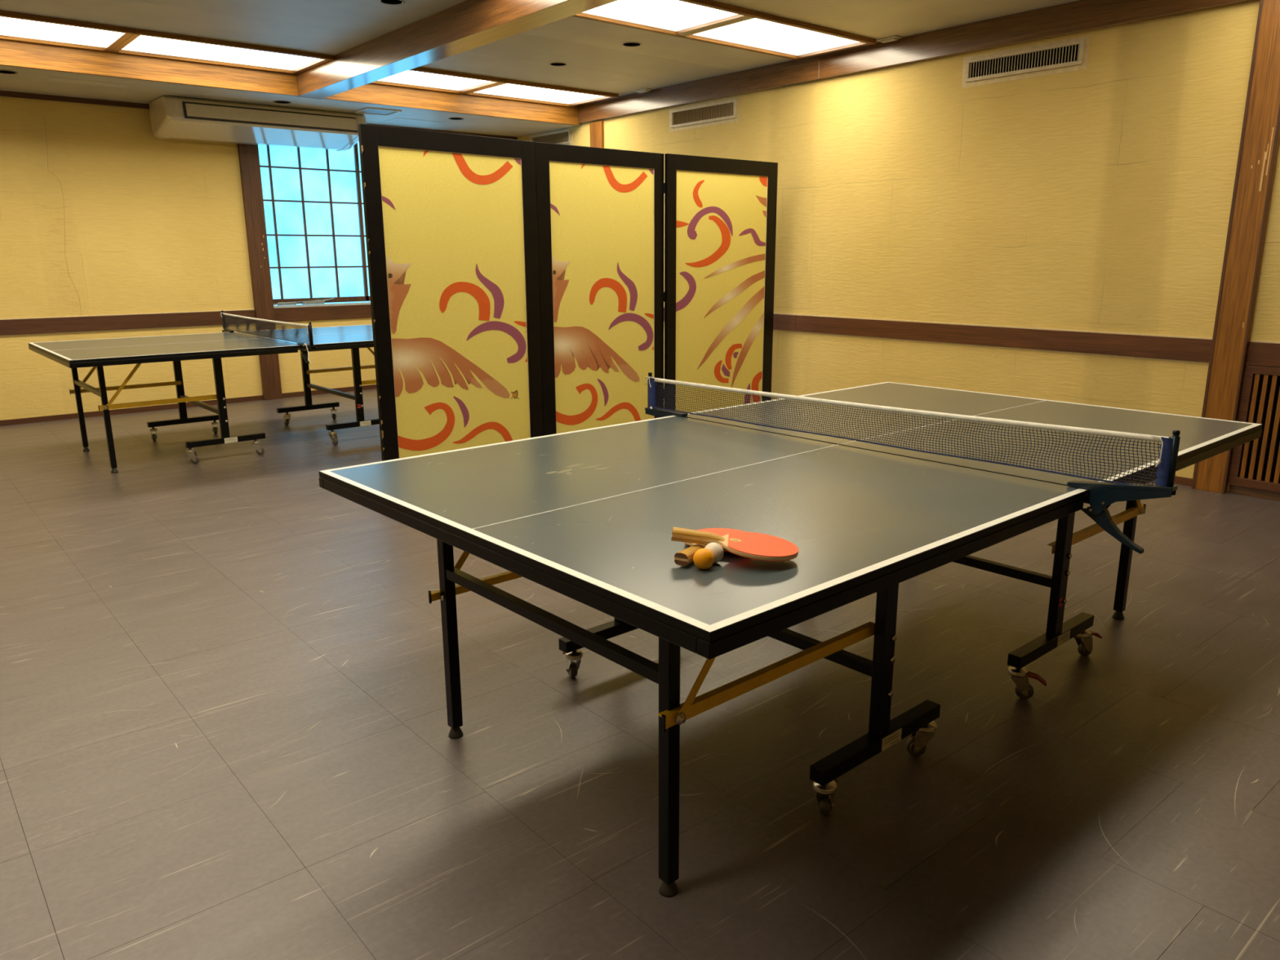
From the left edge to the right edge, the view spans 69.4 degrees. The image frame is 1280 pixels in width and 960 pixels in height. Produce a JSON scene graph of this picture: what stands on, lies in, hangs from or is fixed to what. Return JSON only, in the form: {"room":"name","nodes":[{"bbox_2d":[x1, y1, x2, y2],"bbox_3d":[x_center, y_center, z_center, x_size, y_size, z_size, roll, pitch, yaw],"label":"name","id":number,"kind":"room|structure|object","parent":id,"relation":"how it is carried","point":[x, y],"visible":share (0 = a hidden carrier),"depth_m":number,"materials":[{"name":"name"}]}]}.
{"room":"table tennis room","nodes":[
{"label":"table tennis room","id":0,"kind":"room"},
{"bbox_2d":[0,96,376,420],"bbox_3d":[-4.832,-1.976,7.760,8.912,3.100,0.206,-11,18,-39],"label":"wall","id":1,"kind":"structure","parent":0,"point":[101,215],"depth_m":7.90,"materials":[{"name":"paint"}]},
{"bbox_2d":[0,310,256,334],"bbox_3d":[-5.907,-1.090,6.898,5.915,0.121,0.022,-11,18,-39],"label":"trim","id":2,"kind":"structure","parent":1,"relation":"attached to","point":[49,325],"depth_m":7.99,"materials":[{"name":"brown wood"}]},
{"bbox_2d":[0,395,263,426],"bbox_3d":[-5.906,-0.338,7.084,5.915,0.045,0.014,-11,18,-39],"label":"baseboard","id":3,"kind":"structure","parent":1,"relation":"attached to","point":[133,410],"depth_m":8.14,"materials":[{"name":"brown wood"}]},
{"bbox_2d":[0,90,517,139],"bbox_3d":[-4.769,-3.069,7.410,8.912,0.039,0.020,-11,18,-39],"label":"trim","id":4,"kind":"structure","parent":1,"relation":"attached to","point":[2,93],"depth_m":7.62,"materials":[{"name":"brown wood"}]},
{"bbox_2d":[237,143,282,399],"bbox_3d":[-3.573,-2.056,8.669,0.170,2.614,0.046,-11,18,-39],"label":"trim","id":5,"kind":"structure","parent":1,"relation":"attached to","point":[248,154],"depth_m":8.63,"materials":[{"name":"brown wood"}]},
{"bbox_2d":[257,141,370,308],"bbox_3d":[-2.880,-2.608,9.295,1.945,1.655,0.210,-11,18,-39],"label":"window","id":6,"kind":"structure","parent":1,"relation":"in","point":[313,198],"depth_m":9.07,"materials":[{"name":"grey"}]},
{"bbox_2d":[273,304,371,321],"bbox_3d":[-2.432,-1.799,9.733,2.827,0.129,0.022,-11,18,-39],"label":"trim","id":7,"kind":"structure","parent":1,"relation":"attached to","point":[319,313],"depth_m":9.14,"materials":[{"name":"brown wood"}]},
{"bbox_2d":[282,384,376,398],"bbox_3d":[-2.431,-1.043,9.920,2.827,0.045,0.014,-11,18,-39],"label":"baseboard","id":8,"kind":"structure","parent":1,"relation":"attached to","point":[371,386],"depth_m":9.29,"materials":[{"name":"brown wood"}]},
{"bbox_2d":[436,129,452,133],"bbox_3d":[-2.036,-2.370,9.933,0.170,2.614,0.030,-11,18,-39],"label":"trim","id":9,"kind":"structure","parent":1,"relation":"attached to","point":[440,131],"depth_m":9.62,"materials":[{"name":"brown wood"}]},
{"bbox_2d":[0,65,580,137],"bbox_3d":[-4.392,-3.074,6.947,8.912,0.186,1.191,-11,18,-39],"label":"ceiling","id":10,"kind":"structure","parent":0,"point":[33,81],"depth_m":7.59,"materials":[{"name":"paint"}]},
{"bbox_2d":[0,70,17,74],"bbox_3d":[-4.452,-2.863,6.482,0.150,0.002,0.150,-11,18,-39],"label":"recessed light","id":11,"kind":"object","parent":10,"relation":"in","point":[6,72],"visible":1,"depth_m":6.49,"materials":[{"name":"black metal"}]},
{"bbox_2d":[0,39,298,96],"bbox_3d":[-5.095,-2.741,5.596,6.045,0.187,0.036,-11,18,-39],"label":"trim","id":12,"kind":"structure","parent":10,"relation":"attached to","point":[12,53],"depth_m":6.76,"materials":[{"name":"brown wood"}]},
{"bbox_2d":[148,96,366,151],"bbox_3d":[-3.326,-3.131,8.171,1.710,0.280,0.590,-11,18,-39],"label":"air conditioner","id":13,"kind":"object","parent":10,"relation":"attached to","point":[174,117],"visible":0.9,"depth_m":7.95,"materials":[{"name":"white plastic"}]},
{"bbox_2d":[272,100,291,103],"bbox_3d":[-3.020,-3.189,7.797,0.150,0.002,0.150,-11,18,-39],"label":"recessed light","id":14,"kind":"object","parent":10,"relation":"in","point":[275,101],"visible":1,"depth_m":7.80,"materials":[{"name":"black metal"}]},
{"bbox_2d":[354,106,401,115],"bbox_3d":[-2.357,-3.312,8.307,0.320,0.012,0.320,-10,17,-35],"label":"ceiling hatch","id":15,"kind":"object","parent":10,"relation":"attached to","point":[375,111],"visible":1,"depth_m":8.29,"materials":[{"name":"white plastic"}]},
{"bbox_2d":[377,117,444,127],"bbox_3d":[-2.236,-3.492,9.027,0.500,0.003,0.440,-11,18,-39],"label":"access hatch","id":16,"kind":"object","parent":10,"relation":"attached to","point":[397,121],"visible":1,"depth_m":9.03,"materials":[{"name":"white plastic"}]},
{"bbox_2d":[324,83,578,125],"bbox_3d":[-1.627,-3.445,8.427,2.617,0.187,0.036,-11,18,-39],"label":"trim","id":17,"kind":"structure","parent":10,"relation":"attached to","point":[370,93],"depth_m":8.38,"materials":[{"name":"brown wood"}]},
{"bbox_2d":[448,117,463,119],"bbox_3d":[-1.747,-3.433,8.779,0.150,0.002,0.150,-11,18,-39],"label":"recessed light","id":18,"kind":"object","parent":10,"relation":"in","point":[451,118],"visible":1,"depth_m":8.78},
{"bbox_2d":[0,0,1079,96],"bbox_3d":[-0.869,-2.287,2.827,9.112,0.200,12.341,-11,18,-39],"label":"ceiling","id":19,"kind":"structure","parent":0,"point":[593,53],"depth_m":6.07,"materials":[{"name":"paint"}]},
{"bbox_2d":[0,9,134,52],"bbox_3d":[-4.044,-2.907,5.924,1.289,0.030,0.760,-11,18,-39],"label":"recessed light","id":20,"kind":"object","parent":19,"relation":"in","point":[14,26],"visible":1,"depth_m":6.09,"materials":[{"name":"white plastic"}]},
{"bbox_2d":[0,16,121,47],"bbox_3d":[-4.044,-2.918,5.922,1.225,0.008,0.700,-11,18,-39],"label":"diffuser","id":21,"kind":"object","parent":20,"relation":"attached to","point":[11,28],"depth_m":6.16,"materials":[{"name":"white plastic"}]},
{"bbox_2d":[110,28,333,74],"bbox_3d":[-3.038,-3.111,6.746,1.339,0.030,0.760,-11,18,-39],"label":"recessed light","id":22,"kind":"object","parent":19,"relation":"in","point":[148,43],"visible":0.93,"depth_m":6.71,"materials":[{"name":"white plastic"}]},
{"bbox_2d":[121,35,319,70],"bbox_3d":[-3.038,-3.122,6.743,1.275,0.008,0.700,-11,18,-39],"label":"diffuser","id":23,"kind":"object","parent":22,"relation":"attached to","point":[148,46],"depth_m":6.78,"materials":[{"name":"white plastic"}]},
{"bbox_2d":[378,0,404,4],"bbox_3d":[-1.460,-2.812,5.431,0.150,0.002,0.150,-11,18,-39],"label":"recessed light","id":24,"kind":"object","parent":19,"relation":"in","point":[384,2],"visible":1,"depth_m":5.44,"materials":[{"name":"black metal"}]},
{"bbox_2d":[370,66,505,93],"bbox_3d":[-1.851,-3.352,7.714,1.229,0.030,0.760,-11,18,-39],"label":"recessed light","id":25,"kind":"object","parent":19,"relation":"in","point":[419,77],"visible":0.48,"depth_m":7.84,"materials":[{"name":"white plastic"}]},
{"bbox_2d":[377,70,489,90],"bbox_3d":[-1.851,-3.363,7.711,1.165,0.008,0.700,-11,18,-39],"label":"diffuser","id":26,"kind":"object","parent":25,"relation":"attached to","point":[428,80],"depth_m":7.85,"materials":[{"name":"white plastic"}]},
{"bbox_2d":[296,0,617,99],"bbox_3d":[0.807,-2.253,3.485,0.200,0.191,10.951,-11,18,-39],"label":"ceiling beam","id":27,"kind":"structure","parent":19,"relation":"attached to","point":[469,24],"depth_m":5.82,"materials":[{"name":"brown wood"}]},
{"bbox_2d":[461,78,618,106],"bbox_3d":[-0.912,-3.543,8.481,1.224,0.030,0.760,-11,18,-39],"label":"recessed light","id":28,"kind":"object","parent":19,"relation":"in","point":[511,90],"visible":0.93,"depth_m":8.49,"materials":[{"name":"white plastic"}]},
{"bbox_2d":[475,83,603,103],"bbox_3d":[-0.912,-3.553,8.478,1.160,0.008,0.700,-11,18,-39],"label":"diffuser","id":29,"kind":"object","parent":28,"relation":"attached to","point":[538,93],"depth_m":8.49,"materials":[{"name":"white plastic"}]},
{"bbox_2d":[548,62,567,66],"bbox_3d":[-0.641,-3.253,7.229,0.150,0.002,0.150,-11,18,-39],"label":"recessed light","id":30,"kind":"object","parent":19,"relation":"in","point":[553,64],"visible":1,"depth_m":7.22,"materials":[{"name":"black metal"}]},
{"bbox_2d":[621,41,642,46],"bbox_3d":[-0.059,-3.093,6.561,0.150,0.002,0.150,-11,18,-39],"label":"recessed light","id":31,"kind":"object","parent":19,"relation":"in","point":[630,43],"visible":1,"depth_m":6.56,"materials":[{"name":"black metal"}]},
{"bbox_2d":[635,88,651,93],"bbox_3d":[0.029,-3.522,8.358,0.070,0.022,0.160,-11,18,-39],"label":"ceiling sensor","id":32,"kind":"object","parent":19,"relation":"attached to","point":[644,90],"visible":1,"depth_m":8.33,"materials":[{"name":"white plastic"}]},
{"bbox_2d":[571,0,755,36],"bbox_3d":[0.009,-2.838,5.563,1.229,0.030,0.720,-11,18,-39],"label":"recessed light","id":33,"kind":"object","parent":19,"relation":"in","point":[676,18],"visible":0.71,"depth_m":5.71,"materials":[{"name":"white plastic"}]},
{"bbox_2d":[678,10,875,60],"bbox_3d":[0.948,-3.028,6.330,1.224,0.030,0.720,-11,18,-39],"label":"recessed light","id":34,"kind":"object","parent":19,"relation":"in","point":[762,33],"visible":0.9,"depth_m":6.33,"materials":[{"name":"white plastic"}]},
{"bbox_2d":[693,17,860,55],"bbox_3d":[0.948,-3.039,6.327,1.160,0.008,0.660,-11,18,-39],"label":"diffuser","id":35,"kind":"object","parent":34,"relation":"attached to","point":[760,35],"depth_m":6.36,"materials":[{"name":"white plastic"}]},
{"bbox_2d":[876,35,902,43],"bbox_3d":[1.729,-3.055,6.407,0.070,0.022,0.160,-11,18,-39],"label":"ceiling sensor","id":36,"kind":"object","parent":19,"relation":"attached to","point":[895,37],"visible":1,"depth_m":6.38,"materials":[{"name":"white plastic"}]},
{"bbox_2d":[0,388,1279,959],"bbox_3d":[-0.856,0.589,3.526,9.112,0.120,12.341,-11,18,-39],"label":"floor","id":37,"kind":"structure","parent":0,"point":[224,729],"depth_m":2.60,"materials":[{"name":"plastic"}]},
{"bbox_2d":[28,324,379,473],"bbox_3d":[-2.784,-0.679,6.917,2.746,0.760,1.531,-12,18,-39],"label":"table","id":38,"kind":"object","parent":37,"relation":"on","point":[96,353],"visible":0.8,"depth_m":6.41,"materials":[{"name":"black paint"}]},
{"bbox_2d":[220,310,315,363],"bbox_3d":[-2.781,-1.067,6.803,0.051,0.279,1.883,-12,18,-39],"label":"net","id":39,"kind":"object","parent":38,"relation":"attached to","point":[304,346],"visible":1,"depth_m":6.62,"materials":[{"name":"black fabric"}]},
{"bbox_2d":[357,123,777,461],"bbox_3d":[-0.245,-1.192,6.290,3.410,2.030,0.111,-12,18,-40],"label":"folding screen","id":40,"kind":"object","parent":37,"relation":"on","point":[517,292],"visible":0.98,"depth_m":6.01,"materials":[{"name":"fabric"}]},
{"bbox_2d":[318,382,1262,897],"bbox_3d":[0.638,0.260,2.990,2.746,0.760,1.531,-12,18,-40],"label":"table","id":41,"kind":"object","parent":37,"relation":"on","point":[588,517],"visible":0.99,"depth_m":2.32,"materials":[{"name":"black paint"}]},
{"bbox_2d":[693,548,714,568],"bbox_3d":[0.121,0.150,1.758,0.040,0.040,0.040,-11,18,-39],"label":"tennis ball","id":42,"kind":"object","parent":41,"relation":"on","point":[703,558],"visible":1,"depth_m":1.74,"materials":[{"name":"orange plastic"}]},
{"bbox_2d":[674,528,743,565],"bbox_3d":[0.157,0.128,1.865,0.147,0.028,0.242,2,14,10],"label":"paddle","id":43,"kind":"object","parent":41,"relation":"on","point":[685,557],"visible":0.36,"depth_m":1.80,"materials":[{"name":"rubber"}]},
{"bbox_2d":[704,542,724,563],"bbox_3d":[0.143,0.141,1.792,0.040,0.040,0.040,-11,18,-39],"label":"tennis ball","id":44,"kind":"object","parent":41,"relation":"on","point":[716,548],"visible":0.66,"depth_m":1.78,"materials":[{"name":"white plastic"}]},
{"bbox_2d":[671,526,798,561],"bbox_3d":[0.190,0.123,1.799,0.242,0.047,0.147,-3,14,-13],"label":"paddle","id":45,"kind":"object","parent":41,"relation":"on","point":[753,545],"visible":1,"depth_m":1.81,"materials":[{"name":"rubber"}]},
{"bbox_2d":[644,372,1180,554],"bbox_3d":[0.648,-0.127,2.883,0.039,0.313,1.884,-12,18,-40],"label":"net","id":46,"kind":"object","parent":41,"relation":"attached to","point":[1103,495],"visible":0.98,"depth_m":2.50,"materials":[{"name":"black fabric"}]},
{"bbox_2d":[517,0,1279,499],"bbox_3d":[2.591,-1.579,5.988,0.126,3.100,12.341,-11,18,-39],"label":"wall","id":47,"kind":"structure","parent":0,"point":[1097,198],"depth_m":6.05,"materials":[{"name":"paint"}]},
{"bbox_2d":[529,127,573,145],"bbox_3d":[-0.946,-3.576,9.720,0.018,0.190,0.780,-11,18,-39],"label":"air vent","id":48,"kind":"object","parent":47,"relation":"in","point":[562,136],"visible":0.7,"depth_m":9.63,"materials":[{"name":"white metal"}]},
{"bbox_2d":[589,120,604,148],"bbox_3d":[-0.420,-2.250,9.396,0.030,2.620,0.190,-11,18,-39],"label":"trim","id":49,"kind":"structure","parent":47,"relation":"attached to","point":[597,128],"depth_m":9.09,"materials":[{"name":"brown wood"}]},
{"bbox_2d":[577,55,822,123],"bbox_3d":[0.381,-3.388,8.111,0.055,0.167,3.070,-11,18,-39],"label":"trim","id":50,"kind":"structure","parent":47,"relation":"attached to","point":[804,70],"depth_m":7.85,"materials":[{"name":"brown wood"}]},
{"bbox_2d":[669,96,739,132],"bbox_3d":[0.540,-3.164,8.002,0.018,0.198,0.867,-11,18,-39],"label":"air vent","id":51,"kind":"object","parent":47,"relation":"in","point":[726,110],"visible":1,"depth_m":7.98,"materials":[{"name":"white metal"}]},
{"bbox_2d":[663,306,795,330],"bbox_3d":[0.463,-1.510,8.504,0.022,0.127,2.540,-11,18,-39],"label":"trim","id":52,"kind":"structure","parent":47,"relation":"attached to","point":[780,322],"depth_m":7.64,"materials":[{"name":"brown wood"}]},
{"bbox_2d":[795,315,1212,361],"bbox_3d":[2.277,-1.009,6.406,0.022,0.127,3.093,-11,18,-39],"label":"trim","id":53,"kind":"structure","parent":47,"relation":"attached to","point":[1135,345],"depth_m":6.11,"materials":[{"name":"brown wood"}]},
{"bbox_2d":[961,35,1090,88],"bbox_3d":[2.412,-2.637,5.839,0.018,0.188,0.835,-11,18,-39],"label":"air vent","id":54,"kind":"object","parent":47,"relation":"in","point":[1068,55],"visible":1,"depth_m":5.81,"materials":[{"name":"white metal"}]},
{"bbox_2d":[818,0,1255,79],"bbox_3d":[3.899,-2.414,4.043,0.055,0.167,7.858,-11,18,-39],"label":"trim","id":55,"kind":"structure","parent":47,"relation":"attached to","point":[1082,15],"depth_m":5.83,"materials":[{"name":"brown wood"}]},
{"bbox_2d":[1173,475,1192,486],"bbox_3d":[0.958,-0.622,8.125,0.014,0.045,7.199,-11,18,-39],"label":"baseboard","id":56,"kind":"structure","parent":47,"relation":"attached to","point":[1178,480],"depth_m":5.49,"materials":[{"name":"brown wood"}]},
{"bbox_2d":[1191,0,1263,488],"bbox_3d":[3.234,-1.228,5.102,0.009,2.630,0.016,-11,18,-39],"label":"trim","id":57,"kind":"structure","parent":47,"relation":"attached to","point":[1261,2],"depth_m":5.04,"materials":[{"name":"brown wood"}]},
{"bbox_2d":[1194,0,1279,493],"bbox_3d":[3.307,-1.219,5.061,0.060,2.632,0.160,-11,18,-39],"label":"wooden pillar","id":58,"kind":"structure","parent":47,"relation":"attached to","point":[1264,97],"depth_m":5.01,"materials":[{"name":"brown wood"}]},
{"bbox_2d":[1221,103,1279,493],"bbox_3d":[3.335,-1.199,4.982,0.013,2.630,0.014,-11,18,-39],"label":"trim","id":59,"kind":"structure","parent":47,"relation":"attached to","point":[1277,126],"depth_m":5.01,"materials":[{"name":"brown wood"}]},
{"bbox_2d":[1227,364,1279,501],"bbox_3d":[3.809,-0.165,4.732,0.030,0.732,1.334,-11,18,-39],"label":"panel","id":60,"kind":"object","parent":47,"relation":"attached to","point":[1255,469],"visible":0.98,"depth_m":5.14,"materials":[{"name":"brown wood"}]},
{"bbox_2d":[1244,342,1279,367],"bbox_3d":[4.913,-0.280,3.358,0.022,0.127,4.775,-11,18,-39],"label":"trim","id":61,"kind":"structure","parent":47,"relation":"attached to","point":[1258,353],"depth_m":5.07,"materials":[{"name":"brown wood"}]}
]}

